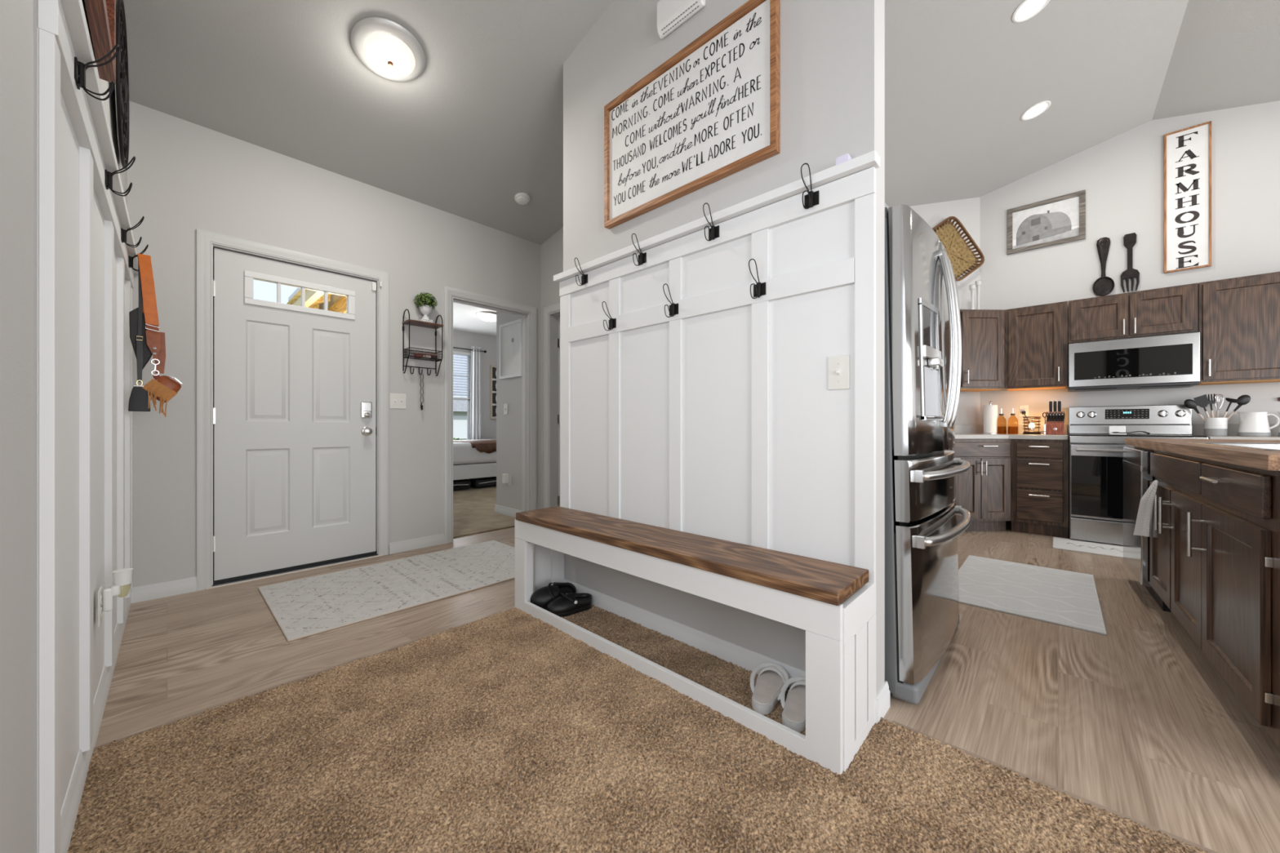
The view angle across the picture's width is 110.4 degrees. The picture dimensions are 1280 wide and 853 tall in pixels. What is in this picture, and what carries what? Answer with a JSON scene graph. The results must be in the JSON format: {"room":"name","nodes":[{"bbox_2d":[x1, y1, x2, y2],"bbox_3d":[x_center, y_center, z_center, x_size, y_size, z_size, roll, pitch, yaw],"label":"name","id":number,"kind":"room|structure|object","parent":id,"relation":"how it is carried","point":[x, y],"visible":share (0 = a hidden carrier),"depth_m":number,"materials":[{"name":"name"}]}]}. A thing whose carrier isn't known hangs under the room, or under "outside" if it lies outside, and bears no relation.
{"room":"entryway","nodes":[
{"label":"entryway","id":0,"kind":"room"},
{"bbox_2d":[0,0,127,852],"bbox_3d":[0.025,-0.861,-0.374,8.052,3.681,0.140,0,0,44],"label":"wall","id":1,"kind":"structure","parent":0,"point":[18,18],"depth_m":0.76,"materials":[{"name":"grey paint"}]},
{"bbox_2d":[37,0,137,852],"bbox_3d":[-1.973,0.049,1.669,2.335,1.862,0.050,0,0,44],"label":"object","id":2,"kind":"structure","parent":1,"relation":"attached to","point":[86,278],"depth_m":1.11,"materials":[{"name":"white paint"}]},
{"bbox_2d":[60,596,130,852],"bbox_3d":[-2.012,0.930,1.681,2.265,0.100,0.014,0,0,44],"label":"baseboard","id":3,"kind":"structure","parent":1,"relation":"attached to","point":[69,810],"depth_m":1.22,"materials":[{"name":"white paint"}]},
{"bbox_2d":[74,44,119,100],"bbox_3d":[-1.278,-0.847,1.049,0.052,0.142,0.066,0,0,43],"label":"coat hook","id":4,"kind":"object","parent":1,"relation":"attached to","point":[80,68],"visible":1,"depth_m":1.04,"materials":[{"name":"black metal"}]},
{"bbox_2d":[84,0,115,84],"bbox_3d":[-1.551,-1.442,1.270,0.700,0.545,0.036,0,0,43],"label":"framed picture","id":5,"kind":"object","parent":1,"relation":"attached to","point":[101,14],"visible":0.79,"depth_m":1.36},
{"bbox_2d":[102,568,133,611],"bbox_3d":[-1.759,0.549,1.497,0.048,0.122,0.074,0,0,22],"label":"air freshener","id":6,"kind":"object","parent":1,"relation":"attached to","point":[122,578],"visible":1,"depth_m":1.49,"materials":[{"name":"white plastic"}]},
{"bbox_2d":[111,568,133,586],"bbox_3d":[-1.754,0.511,1.509,0.048,0.047,0.048,0,0,43],"label":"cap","id":7,"kind":"object","parent":6,"relation":"on","point":[122,577],"depth_m":1.50,"materials":[{"name":"white plastic"}]},
{"bbox_2d":[105,155,135,196],"bbox_3d":[-1.740,-0.847,1.491,0.052,0.142,0.066,0,0,43],"label":"coat hook","id":8,"kind":"object","parent":1,"relation":"attached to","point":[108,175],"visible":1,"depth_m":1.48,"materials":[{"name":"black metal"}]},
{"bbox_2d":[115,0,128,168],"bbox_3d":[-2.311,-1.520,1.994,0.682,0.682,0.024,0,0,43],"label":"wall medallion","id":9,"kind":"object","parent":1,"relation":"attached to","point":[122,86],"visible":0.96,"depth_m":1.95,"materials":[{"name":"black metal"}]},
{"bbox_2d":[128,244,148,271],"bbox_3d":[-2.504,-0.847,2.223,0.052,0.142,0.066,0,0,43],"label":"coat hook","id":10,"kind":"object","parent":1,"relation":"attached to","point":[130,258],"visible":0.84,"depth_m":2.21,"materials":[{"name":"black metal"}]},
{"bbox_2d":[128,255,152,411],"bbox_3d":[-2.490,-0.465,2.222,0.069,0.780,0.085,0,0,43],"label":"handbag","id":11,"kind":"object","parent":10,"relation":"hanging from","point":[138,401],"visible":0.94,"depth_m":2.21,"materials":[{"name":"black leather"}]},
{"bbox_2d":[137,253,182,417],"bbox_3d":[-2.438,-0.453,2.261,0.085,0.810,0.157,0,0,43],"label":"crossbody bag","id":12,"kind":"object","parent":10,"relation":"hanging from","point":[162,388],"visible":0.98,"depth_m":2.23,"materials":[{"name":"brown leather"}]},
{"bbox_2d":[127,100,541,586],"bbox_3d":[-1.963,-0.412,3.474,0.120,2.785,2.970,0,0,43],"label":"wall","id":13,"kind":"structure","parent":0,"point":[185,177],"depth_m":2.92,"materials":[{"name":"grey paint"}]},
{"bbox_2d":[130,533,444,604],"bbox_3d":[-2.228,0.938,3.095,0.014,0.085,1.735,0,0,43],"label":"baseboard","id":14,"kind":"structure","parent":13,"relation":"attached to","point":[163,589],"depth_m":2.61,"materials":[{"name":"grey paint"}]},
{"bbox_2d":[196,228,388,591],"bbox_3d":[-2.329,-0.099,3.073,0.136,2.158,1.042,0,0,43],"label":"trim","id":15,"kind":"structure","parent":13,"relation":"attached to","point":[206,240],"depth_m":2.70,"materials":[{"name":"grey paint"}]},
{"bbox_2d":[205,554,382,589],"bbox_3d":[-2.281,0.976,3.024,0.023,0.009,0.960,0,0,43],"label":"trim","id":16,"kind":"structure","parent":13,"relation":"attached to","point":[376,556],"depth_m":2.96,"materials":[{"name":"beige"}]},
{"bbox_2d":[213,247,376,583],"bbox_3d":[-2.305,-0.068,3.041,0.119,2.072,0.913,0,0,43],"label":"door","id":17,"kind":"structure","parent":13,"relation":"in","point":[295,428],"depth_m":2.99,"materials":[{"name":"grey paint"}]},
{"bbox_2d":[212,553,377,586],"bbox_3d":[-2.334,0.972,3.074,0.128,0.016,0.906,0,0,43],"label":"trim","id":18,"kind":"structure","parent":13,"relation":"attached to","point":[375,554],"depth_m":2.98,"materials":[{"name":"grey"}]},
{"bbox_2d":[389,393,406,408],"bbox_3d":[-1.881,-0.198,3.462,0.016,0.117,0.118,0,0,43],"label":"light switch","id":19,"kind":"object","parent":13,"relation":"attached to","point":[397,401],"visible":1,"depth_m":3.46,"materials":[{"name":"white plastic"}]},
{"bbox_2d":[402,309,443,376],"bbox_3d":[-1.725,-0.661,3.538,0.140,0.496,0.264,0,0,43],"label":"wall shelf","id":20,"kind":"object","parent":13,"relation":"attached to","point":[409,322],"visible":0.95,"depth_m":3.52,"materials":[{"name":"black metal"}]},
{"bbox_2d":[404,346,442,361],"bbox_3d":[-1.724,-0.573,3.537,0.123,0.071,0.247,0,0,43],"label":"wire basket","id":21,"kind":"object","parent":20,"relation":"on","point":[438,353],"depth_m":3.54,"materials":[{"name":"black metal"}]},
{"bbox_2d":[417,317,433,323],"bbox_3d":[-1.707,-0.841,3.544,0.081,0.040,0.086,0,0,43],"label":"stand","id":22,"kind":"object","parent":20,"relation":"on","point":[423,319],"visible":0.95,"depth_m":3.52,"materials":[{"name":"white ceramic"}]},
{"bbox_2d":[413,292,437,318],"bbox_3d":[-1.707,-0.964,3.545,0.172,0.205,0.174,0,0,43],"label":"potted topiary","id":23,"kind":"object","parent":22,"relation":"on","point":[425,301],"visible":1,"depth_m":3.51,"materials":[{"name":"green plant"}]},
{"bbox_2d":[444,285,537,543],"bbox_3d":[-1.373,-0.097,4.093,0.141,2.154,0.902,0,0,43],"label":"trim","id":24,"kind":"structure","parent":13,"relation":"attached to","point":[451,295],"depth_m":4.15,"materials":[{"name":"grey paint"}]},
{"bbox_2d":[453,329,496,439],"bbox_3d":[-3.731,-0.412,8.075,0.100,2.785,3.950,0,0,43],"label":"wall","id":25,"kind":"structure","parent":0,"point":[464,340],"depth_m":8.72,"materials":[{"name":"grey paint"}]},
{"bbox_2d":[453,355,470,439],"bbox_3d":[-3.590,-0.520,8.206,0.045,1.760,0.935,0,0,43],"label":"window","id":26,"kind":"structure","parent":25,"relation":"in","point":[461,407],"depth_m":8.43,"materials":[{"name":"glass"}]},
{"bbox_2d":[453,351,471,399],"bbox_3d":[-3.545,-0.960,8.164,0.043,0.880,0.915,0,0,43],"label":"window blind","id":27,"kind":"object","parent":26,"relation":"attached to","point":[455,353],"visible":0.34,"depth_m":8.37,"materials":[{"name":"white plastic"}]},
{"bbox_2d":[453,346,486,352],"bbox_3d":[-3.542,-1.450,8.104,0.135,0.052,1.550,0,0,43],"label":"curtain rod","id":28,"kind":"object","parent":25,"relation":"attached to","point":[484,351],"visible":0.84,"depth_m":8.34,"materials":[{"name":"black metal"}]},
{"bbox_2d":[470,346,481,439],"bbox_3d":[-3.121,-0.395,8.482,0.083,2.250,0.253,0,0,43],"label":"curtain","id":29,"kind":"object","parent":28,"relation":"hanging from","point":[476,377],"visible":0.86,"depth_m":8.46,"materials":[{"name":"white fabric"}]},
{"bbox_2d":[490,364,496,418],"bbox_3d":[-2.792,-0.685,8.972,0.032,1.070,0.475,0,0,43],"label":"picture frame","id":30,"kind":"object","parent":25,"relation":"attached to","point":[493,367],"visible":0.31,"depth_m":8.85,"materials":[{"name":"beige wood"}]},
{"bbox_2d":[453,486,515,538],"bbox_3d":[-2.116,1.024,6.556,4.323,0.112,3.940,0,0,43],"label":"carpet","id":31,"kind":"object","parent":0,"point":[473,508],"visible":0.07,"depth_m":4.88,"materials":[{"name":"beige carpet"}]},
{"bbox_2d":[453,479,471,490],"bbox_3d":[-2.988,0.886,6.859,0.652,0.163,0.531,0,0,43],"label":"storage bin","id":32,"kind":"object","parent":31,"relation":"on","point":[462,484],"visible":0.38,"depth_m":6.74,"materials":[{"name":"black plastic"}]},
{"bbox_2d":[453,439,496,479],"bbox_3d":[-3.146,0.607,7.215,1.530,0.723,2.400,0,0,43],"label":"bed","id":33,"kind":"object","parent":31,"relation":"on","point":[468,463],"visible":0.19,"depth_m":6.74,"materials":[{"name":"white fabric"}]},
{"bbox_2d":[453,440,496,453],"bbox_3d":[-2.509,0.319,7.317,0.818,0.202,1.102,0,0,43],"label":"throw blanket","id":34,"kind":"object","parent":33,"relation":"on","point":[488,446],"visible":0.47,"depth_m":6.90,"materials":[{"name":"brown fabric"}]},
{"bbox_2d":[469,476,496,488],"bbox_3d":[-2.558,0.886,7.321,0.658,0.162,0.610,0,0,43],"label":"storage bin","id":35,"kind":"object","parent":31,"relation":"on","point":[481,482],"visible":0.38,"depth_m":7.01,"materials":[{"name":"black plastic"}]},
{"bbox_2d":[496,311,521,510],"bbox_3d":[-0.370,-0.412,5.806,0.755,2.785,2.850,0,0,43],"label":"wall","id":36,"kind":"structure","parent":0,"point":[508,391],"depth_m":4.85,"materials":[{"name":"grey paint"}]},
{"bbox_2d":[494,504,521,517],"bbox_3d":[-0.425,0.925,5.779,0.739,0.085,2.764,0,0,43],"label":"baseboard","id":37,"kind":"structure","parent":36,"relation":"attached to","point":[507,511],"depth_m":4.86,"materials":[{"name":"grey paint"}]},
{"bbox_2d":[498,318,521,379],"bbox_3d":[-1.394,-0.825,4.794,0.450,0.600,0.022,0,0,43],"label":"electrical panel","id":38,"kind":"object","parent":36,"relation":"attached to","point":[509,333],"visible":0.84,"depth_m":4.80,"materials":[{"name":"white paint"}]},
{"bbox_2d":[541,226,563,508],"bbox_3d":[-0.095,-0.652,3.672,2.330,3.265,0.120,0,0,43],"label":"wall","id":39,"kind":"structure","parent":0,"point":[552,250],"depth_m":4.34,"materials":[{"name":"grey paint"}]},
{"bbox_2d":[543,302,559,508],"bbox_3d":[-0.572,-0.095,4.114,0.902,2.149,0.141,0,0,43],"label":"trim","id":40,"kind":"structure","parent":39,"relation":"attached to","point":[551,317],"depth_m":4.35,"materials":[{"name":"grey paint"}]},
{"bbox_2d":[557,316,559,506],"bbox_3d":[-0.584,-0.058,4.697,0.055,2.055,0.800,0,0,37],"label":"door","id":41,"kind":"structure","parent":39,"relation":"in","point":[558,340],"depth_m":4.41,"materials":[{"name":"white paint"}]},
{"bbox_2d":[94,521,1279,852],"bbox_3d":[2.222,1.040,1.822,8.460,0.120,6.900,0,0,43],"label":"floor","id":42,"kind":"structure","parent":0,"point":[1135,720],"depth_m":1.70,"materials":[{"name":"brown wood"}]},
{"bbox_2d":[257,540,515,641],"bbox_3d":[-1.425,0.975,2.913,0.971,0.009,1.538,0,0,43],"label":"entry rug","id":43,"kind":"object","parent":42,"relation":"on","point":[304,607],"visible":0.89,"depth_m":2.69,"materials":[{"name":"white fabric"}]},
{"bbox_2d":[66,604,1208,852],"bbox_3d":[-0.135,0.969,1.129,2.496,0.021,1.800,0,0,43],"label":"carpet","id":44,"kind":"object","parent":42,"relation":"on","point":[505,731],"visible":0.9,"depth_m":1.24,"materials":[{"name":"brown carpet"}]},
{"bbox_2d":[529,582,576,609],"bbox_3d":[-0.464,0.909,2.399,0.252,0.127,0.128,0,0,-29],"label":"clog","id":45,"kind":"object","parent":44,"relation":"on","point":[542,597],"visible":0.74,"depth_m":2.36,"materials":[{"name":"black plastic"}]},
{"bbox_2d":[546,592,591,617],"bbox_3d":[-0.369,0.918,2.329,0.249,0.098,0.125,0,0,-33],"label":"clog","id":46,"kind":"object","parent":44,"relation":"on","point":[567,604],"visible":0.97,"depth_m":2.29,"materials":[{"name":"black plastic"}]},
{"bbox_2d":[515,506,875,774],"bbox_3d":[0.046,0.719,1.922,1.696,0.523,0.331,0,0,43],"label":"storage bench","id":47,"kind":"object","parent":44,"relation":"on","point":[806,593],"visible":0.91,"depth_m":1.46,"materials":[{"name":"white paint"}]},
{"bbox_2d":[750,662,788,715],"bbox_3d":[0.464,0.932,1.605,0.134,0.071,0.250,0,0,29],"label":"sandal","id":48,"kind":"object","parent":44,"relation":"on","point":[769,683],"visible":0.9,"depth_m":1.60,"materials":[{"name":"grey plastic"}]},
{"bbox_2d":[780,676,805,733],"bbox_3d":[0.545,0.932,1.513,0.134,0.071,0.250,0,0,33],"label":"sandal","id":49,"kind":"object","parent":44,"relation":"on","point":[793,714],"visible":0.56,"depth_m":1.50,"materials":[{"name":"grey plastic"}]},
{"bbox_2d":[100,608,1217,852],"bbox_3d":[1.618,0.977,0.400,6.678,0.006,1.363,0,0,28],"label":"trim","id":50,"kind":"structure","parent":42,"relation":"on","point":[1073,796],"depth_m":1.23,"materials":[{"name":"brown"}]},
{"bbox_2d":[884,204,972,704],"bbox_3d":[0.988,0.088,2.112,0.958,1.782,0.896,-2,-1,43],"label":"refrigerator","id":51,"kind":"object","parent":42,"relation":"on","point":[923,330],"visible":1,"depth_m":1.60,"materials":[{"name":"grey metal"}]},
{"bbox_2d":[947,439,1010,531],"bbox_3d":[3.131,0.549,4.358,0.600,0.862,0.596,0,0,-2],"label":"base cabinet","id":52,"kind":"object","parent":42,"relation":"on","point":[984,490],"visible":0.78,"depth_m":4.10,"materials":[{"name":"brown wood"}]},
{"bbox_2d":[954,424,1067,439],"bbox_3d":[3.354,0.048,4.373,1.522,0.136,0.861,0,0,14],"label":"countertop","id":53,"kind":"structure","parent":52,"relation":"on","point":[962,431],"depth_m":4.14,"materials":[{"name":"grey stone"}]},
{"bbox_2d":[981,401,999,434],"bbox_3d":[3.572,-0.090,4.534,0.150,0.331,0.150,0,0,43],"label":"paper towel holder","id":54,"kind":"object","parent":53,"relation":"on","point":[990,411],"visible":1,"depth_m":4.49,"materials":[{"name":"white paper"}]},
{"bbox_2d":[1007,408,1017,434],"bbox_3d":[3.706,-0.052,4.421,0.080,0.255,0.080,0,0,43],"label":"soap bottle","id":55,"kind":"object","parent":53,"relation":"on","point":[1012,423],"visible":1,"depth_m":4.40,"materials":[{"name":"orange glass"}]},
{"bbox_2d":[1022,416,1045,434],"bbox_3d":[3.800,-0.009,4.279,0.183,0.169,0.135,0,0,43],"label":"candle holder","id":56,"kind":"object","parent":53,"relation":"on","point":[1031,425],"visible":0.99,"depth_m":4.27,"materials":[{"name":"brown wood"}]},
{"bbox_2d":[1022,416,1040,431],"bbox_3d":[3.782,-0.019,4.295,0.135,0.149,0.135,0,0,43],"label":"shade","id":57,"kind":"object","parent":56,"relation":"attached to","point":[1031,425],"depth_m":4.28,"materials":[{"name":"brown metal"}]},
{"bbox_2d":[1045,411,1064,435],"bbox_3d":[3.907,-0.032,4.189,0.128,0.215,0.144,0,0,43],"label":"knife block","id":58,"kind":"object","parent":53,"relation":"on","point":[1051,428],"visible":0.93,"depth_m":4.14,"materials":[{"name":"brown wood"}]},
{"bbox_2d":[958,555,1106,635],"bbox_3d":[2.337,0.975,2.724,0.659,0.009,1.134,0,0,43],"label":"kitchen rug","id":59,"kind":"object","parent":42,"relation":"on","point":[1067,598],"visible":0.85,"depth_m":2.62,"materials":[{"name":"white fabric"}]},
{"bbox_2d":[1010,439,1068,537],"bbox_3d":[3.755,0.549,4.180,0.385,0.862,0.626,0,0,43],"label":"base cabinet","id":60,"kind":"object","parent":42,"relation":"on","point":[1039,468],"visible":1,"depth_m":3.98,"materials":[{"name":"brown wood"}]},
{"bbox_2d":[1052,537,1123,558],"bbox_3d":[3.799,0.974,3.429,0.905,0.012,0.450,0,0,43],"label":"mat","id":61,"kind":"object","parent":42,"relation":"on","point":[1088,547],"visible":0.44,"depth_m":3.56,"materials":[{"name":"white fabric"}]},
{"bbox_2d":[1068,404,1208,545],"bbox_3d":[4.140,0.388,3.761,0.742,1.145,0.708,0,0,43],"label":"stove","id":62,"kind":"object","parent":42,"relation":"on","point":[1095,456],"visible":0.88,"depth_m":3.73,"materials":[{"name":"grey metal"}]},
{"bbox_2d":[1068,433,1208,437],"bbox_3d":[4.157,0.079,3.778,0.742,0.022,0.600,0,0,43],"label":"cooktop","id":63,"kind":"object","parent":62,"relation":"in","point":[1070,435],"depth_m":3.68,"materials":[{"name":"black glass"}]},
{"bbox_2d":[1122,446,1171,612],"bbox_3d":[3.154,0.549,2.438,0.630,0.862,0.597,0,0,41],"label":"dishwasher","id":64,"kind":"object","parent":42,"relation":"on","point":[1137,477],"visible":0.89,"depth_m":2.53,"materials":[{"name":"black metal"}]},
{"bbox_2d":[1133,480,1158,537],"bbox_3d":[2.519,0.411,2.216,0.077,0.295,0.140,0,0,20],"label":"dish towel","id":65,"kind":"object","parent":64,"relation":"hanging from","point":[1144,524],"visible":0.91,"depth_m":2.18,"materials":[{"name":"fabric"}]},
{"bbox_2d":[1150,449,1279,749],"bbox_3d":[2.440,0.549,1.609,0.662,0.862,1.585,0,0,41],"label":"base cabinet","id":66,"kind":"object","parent":42,"relation":"on","point":[1215,557],"visible":0.94,"depth_m":1.48,"materials":[{"name":"brown wood"}]},
{"bbox_2d":[1124,438,1279,471],"bbox_3d":[2.761,0.096,1.707,0.966,0.041,2.245,0,0,41],"label":"countertop","id":67,"kind":"structure","parent":66,"relation":"on","point":[1253,458],"depth_m":1.60,"materials":[{"name":"brown laminate"}]},
{"bbox_2d":[1186,441,1279,450],"bbox_3d":[2.458,0.161,1.583,0.500,0.178,0.940,0,0,41],"label":"sink","id":68,"kind":"object","parent":67,"relation":"in","point":[1257,446],"visible":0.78,"depth_m":1.94,"materials":[{"name":"silver metal"}]},
{"bbox_2d":[1213,443,1279,449],"bbox_3d":[2.458,0.163,1.583,0.456,0.175,0.896,0,0,41],"label":"basin","id":69,"kind":"object","parent":68,"relation":"in","point":[1261,446],"depth_m":1.94,"materials":[{"name":"white ceramic"}]},
{"bbox_3d":[4.818,0.549,3.180,1.000,0.862,0.625,0,0,43],"label":"base cabinet","id":70,"kind":"object","parent":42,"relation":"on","visible":0},
{"bbox_2d":[1191,423,1279,439],"bbox_3d":[4.837,0.048,3.192,1.028,0.136,0.618,0,0,43],"label":"countertop","id":71,"kind":"structure","parent":70,"relation":"on","point":[1233,428],"depth_m":3.48,"materials":[{"name":"grey stone"}]},
{"bbox_2d":[1204,417,1227,435],"bbox_3d":[4.606,0.003,3.561,0.116,0.146,0.116,0,0,43],"label":"utensil crock","id":72,"kind":"object","parent":71,"relation":"on","point":[1212,426],"visible":0.91,"depth_m":3.52,"materials":[{"name":"white ceramic"}]},
{"bbox_2d":[1237,412,1279,436],"bbox_3d":[4.743,-0.019,3.425,0.151,0.190,0.171,0,0,-9],"label":"pitcher","id":73,"kind":"object","parent":71,"relation":"on","point":[1251,424],"visible":1,"depth_m":3.39,"materials":[{"name":"white ceramic"}]},
{"bbox_2d":[121,0,1279,336],"bbox_3d":[0.569,-2.308,3.378,12.800,1.086,6.900,0,0,43],"label":"ceiling","id":74,"kind":"structure","parent":0,"point":[481,126],"depth_m":2.93,"materials":[{"name":"grey paint"}]},
{"bbox_2d":[350,16,425,82],"bbox_3d":[-1.353,-2.002,2.401,0.348,0.129,0.348,0,0,1],"label":"ceiling light","id":75,"kind":"object","parent":74,"relation":"attached to","point":[384,46],"visible":1,"depth_m":2.35,"materials":[{"name":"grey glass"}]},
{"bbox_2d":[362,32,415,77],"bbox_3d":[-1.346,-1.976,2.394,0.252,0.052,0.252,-16,-11,42],"label":"diffuser","id":76,"kind":"object","parent":75,"relation":"attached to","point":[388,55],"depth_m":2.36,"materials":[{"name":"white glass"}]},
{"bbox_2d":[475,311,496,321],"bbox_3d":[-2.426,-1.745,7.170,0.410,0.120,0.410,0,0,43],"label":"ceiling light","id":77,"kind":"object","parent":74,"relation":"attached to","point":[486,316],"visible":0.8,"depth_m":7.04,"materials":[{"name":"white glass"}]},
{"bbox_2d":[1012,0,1049,22],"bbox_3d":[2.379,-2.550,2.702,0.187,0.043,0.184,0,0,-42],"label":"recessed light","id":78,"kind":"object","parent":74,"relation":"in","point":[1028,9],"visible":1,"depth_m":2.72,"materials":[{"name":"white plastic"}]},
{"bbox_2d":[1020,100,1051,120],"bbox_3d":[3.192,-2.547,3.589,0.187,0.043,0.184,0,0,-42],"label":"recessed light","id":79,"kind":"object","parent":74,"relation":"in","point":[1037,109],"visible":1,"depth_m":3.58,"materials":[{"name":"white plastic"}]},
{"bbox_2d":[563,0,884,694],"bbox_3d":[0.201,-0.753,2.090,1.684,3.466,0.120,0,0,43],"label":"wall","id":80,"kind":"structure","parent":0,"point":[832,52],"depth_m":1.79,"materials":[{"name":"grey paint"}]},
{"bbox_2d":[657,0,706,39],"bbox_3d":[0.181,-1.891,1.995,0.250,0.157,0.046,0,0,43],"label":"alarm box","id":81,"kind":"object","parent":80,"relation":"attached to","point":[671,14],"visible":1,"depth_m":2.00,"materials":[{"name":"white plastic"}]},
{"bbox_2d":[661,1,698,35],"bbox_3d":[0.176,-1.821,1.986,0.202,0.014,0.014,0,0,43],"label":"vent","id":82,"kind":"object","parent":81,"relation":"attached to","point":[691,8],"depth_m":1.99,"materials":[{"name":"grey plastic"}]},
{"bbox_2d":[604,0,779,229],"bbox_3d":[0.172,-1.356,2.008,0.956,0.632,0.035,0,0,43],"label":"framed sign","id":83,"kind":"object","parent":80,"relation":"attached to","point":[708,113],"visible":1,"depth_m":1.93,"materials":[{"name":"white wood"}]},
{"bbox_2d":[702,202,719,240],"bbox_3d":[0.289,-0.844,1.844,0.052,0.142,0.066,0,0,43],"label":"coat hook","id":84,"kind":"object","parent":80,"relation":"attached to","point":[713,233],"visible":1,"depth_m":1.85,"materials":[{"name":"black metal"}]},
{"bbox_2d":[553,150,879,582],"bbox_3d":[0.140,-0.186,2.027,1.725,1.392,0.055,0,0,43],"label":"wall paneling","id":85,"kind":"structure","parent":80,"relation":"attached to","point":[719,418],"depth_m":1.80,"materials":[{"name":"white paint"}]},
{"bbox_2d":[563,578,889,724],"bbox_3d":[0.206,0.938,2.084,1.698,0.085,0.147,0,0,43],"label":"baseboard","id":86,"kind":"structure","parent":80,"relation":"attached to","point":[743,657],"depth_m":1.94,"materials":[{"name":"white paint"}]},
{"bbox_2d":[748,258,765,298],"bbox_3d":[0.443,-0.562,1.703,0.052,0.142,0.066,0,0,43],"label":"coat hook","id":87,"kind":"object","parent":80,"relation":"attached to","point":[759,289],"visible":1,"depth_m":1.71,"materials":[{"name":"black metal"}]},
{"bbox_2d":[800,163,818,208],"bbox_3d":[0.590,-0.839,1.561,0.052,0.142,0.066,0,0,43],"label":"coat hook","id":88,"kind":"object","parent":80,"relation":"attached to","point":[811,199],"visible":1,"depth_m":1.57,"materials":[{"name":"black metal"}]},
{"bbox_2d":[827,354,849,390],"bbox_3d":[0.682,-0.186,1.533,0.072,0.117,0.016,0,0,43],"label":"light switch","id":89,"kind":"object","parent":80,"relation":"attached to","point":[838,366],"visible":1,"depth_m":1.53,"materials":[{"name":"white plastic"}]},
{"bbox_2d":[909,196,980,424],"bbox_3d":[3.143,-0.736,4.793,0.976,3.432,0.113,0,0,-2],"label":"wall","id":90,"kind":"structure","parent":0,"point":[967,211],"depth_m":4.75,"materials":[{"name":"grey paint"}]},
{"bbox_2d":[932,216,984,280],"bbox_3d":[3.283,-1.855,4.670,0.634,0.676,0.076,0,0,-2],"label":"wall basket","id":91,"kind":"object","parent":90,"relation":"attached to","point":[951,251],"visible":0.67,"depth_m":4.70,"materials":[{"name":"brown wicker"}]},
{"bbox_2d":[960,309,1004,391],"bbox_3d":[3.344,-0.755,4.485,0.460,0.780,0.368,0,0,-2],"label":"upper cabinet","id":92,"kind":"object","parent":90,"relation":"attached to","point":[983,331],"visible":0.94,"depth_m":4.34,"materials":[{"name":"brown wood"}]},
{"bbox_2d":[980,100,1279,521],"bbox_3d":[5.462,-0.861,3.113,4.910,3.681,0.120,0,0,43],"label":"wall","id":93,"kind":"structure","parent":0,"point":[1122,176],"depth_m":3.97,"materials":[{"name":"grey paint"}]},
{"bbox_2d":[1004,301,1067,391],"bbox_3d":[3.829,-0.755,4.306,0.445,0.780,0.370,0,0,43],"label":"upper cabinet","id":94,"kind":"object","parent":93,"relation":"attached to","point":[1036,336],"visible":1,"depth_m":4.20,"materials":[{"name":"brown wood"}]},
{"bbox_2d":[1007,189,1085,254],"bbox_3d":[3.994,-2.002,4.392,0.570,0.460,0.024,0,0,43],"label":"picture","id":95,"kind":"object","parent":93,"relation":"attached to","point":[1060,220],"visible":1,"depth_m":4.38},
{"bbox_2d":[1012,195,1079,248],"bbox_3d":[3.995,-2.002,4.393,0.486,0.380,0.001,0,0,43],"label":"print","id":96,"kind":"object","parent":95,"relation":"attached to","point":[1055,220],"depth_m":4.38},
{"bbox_2d":[1092,236,1114,296],"bbox_3d":[4.287,-1.476,4.117,0.142,0.542,0.034,0,0,43],"label":"spoon","id":97,"kind":"object","parent":93,"relation":"attached to","point":[1103,285],"visible":1,"depth_m":4.11,"materials":[{"name":"metal"}]},
{"bbox_2d":[1092,276,1114,296],"bbox_3d":[4.289,-1.295,4.118,0.142,0.179,0.029,0,0,43],"label":"bowl","id":98,"kind":"object","parent":97,"relation":"on","point":[1102,286],"depth_m":4.12,"materials":[{"name":"metal"}]},
{"bbox_2d":[1120,232,1139,292],"bbox_3d":[4.407,-1.474,4.002,0.116,0.523,0.018,0,0,43],"label":"fork","id":99,"kind":"object","parent":93,"relation":"attached to","point":[1130,239],"visible":1,"depth_m":4.00,"materials":[{"name":"metal"}]},
{"bbox_2d":[1067,283,1198,346],"bbox_3d":[4.265,-0.950,3.896,0.745,0.390,0.370,0,0,43],"label":"upper cabinet","id":100,"kind":"object","parent":93,"relation":"attached to","point":[1171,309],"visible":0.98,"depth_m":3.76,"materials":[{"name":"brown wood"}]},
{"bbox_2d":[1067,331,1199,391],"bbox_3d":[4.258,-0.539,3.887,0.743,0.425,0.403,0,0,43],"label":"microwave","id":101,"kind":"object","parent":100,"relation":"attached to","point":[1167,361],"visible":1,"depth_m":3.72,"materials":[{"name":"silver metal"}]},
{"bbox_2d":[1164,120,1211,273],"bbox_3d":[4.646,-1.932,3.779,0.256,1.200,0.024,0,0,43],"label":"sign","id":102,"kind":"object","parent":93,"relation":"attached to","point":[1187,151],"visible":1,"depth_m":3.78,"materials":[{"name":"white paint"}]},
{"bbox_2d":[1196,271,1279,385],"bbox_3d":[4.831,-0.745,3.363,0.800,0.800,0.370,0,0,43],"label":"upper cabinet","id":103,"kind":"object","parent":93,"relation":"attached to","point":[1239,317],"visible":0.97,"depth_m":3.40,"materials":[{"name":"brown wood"}]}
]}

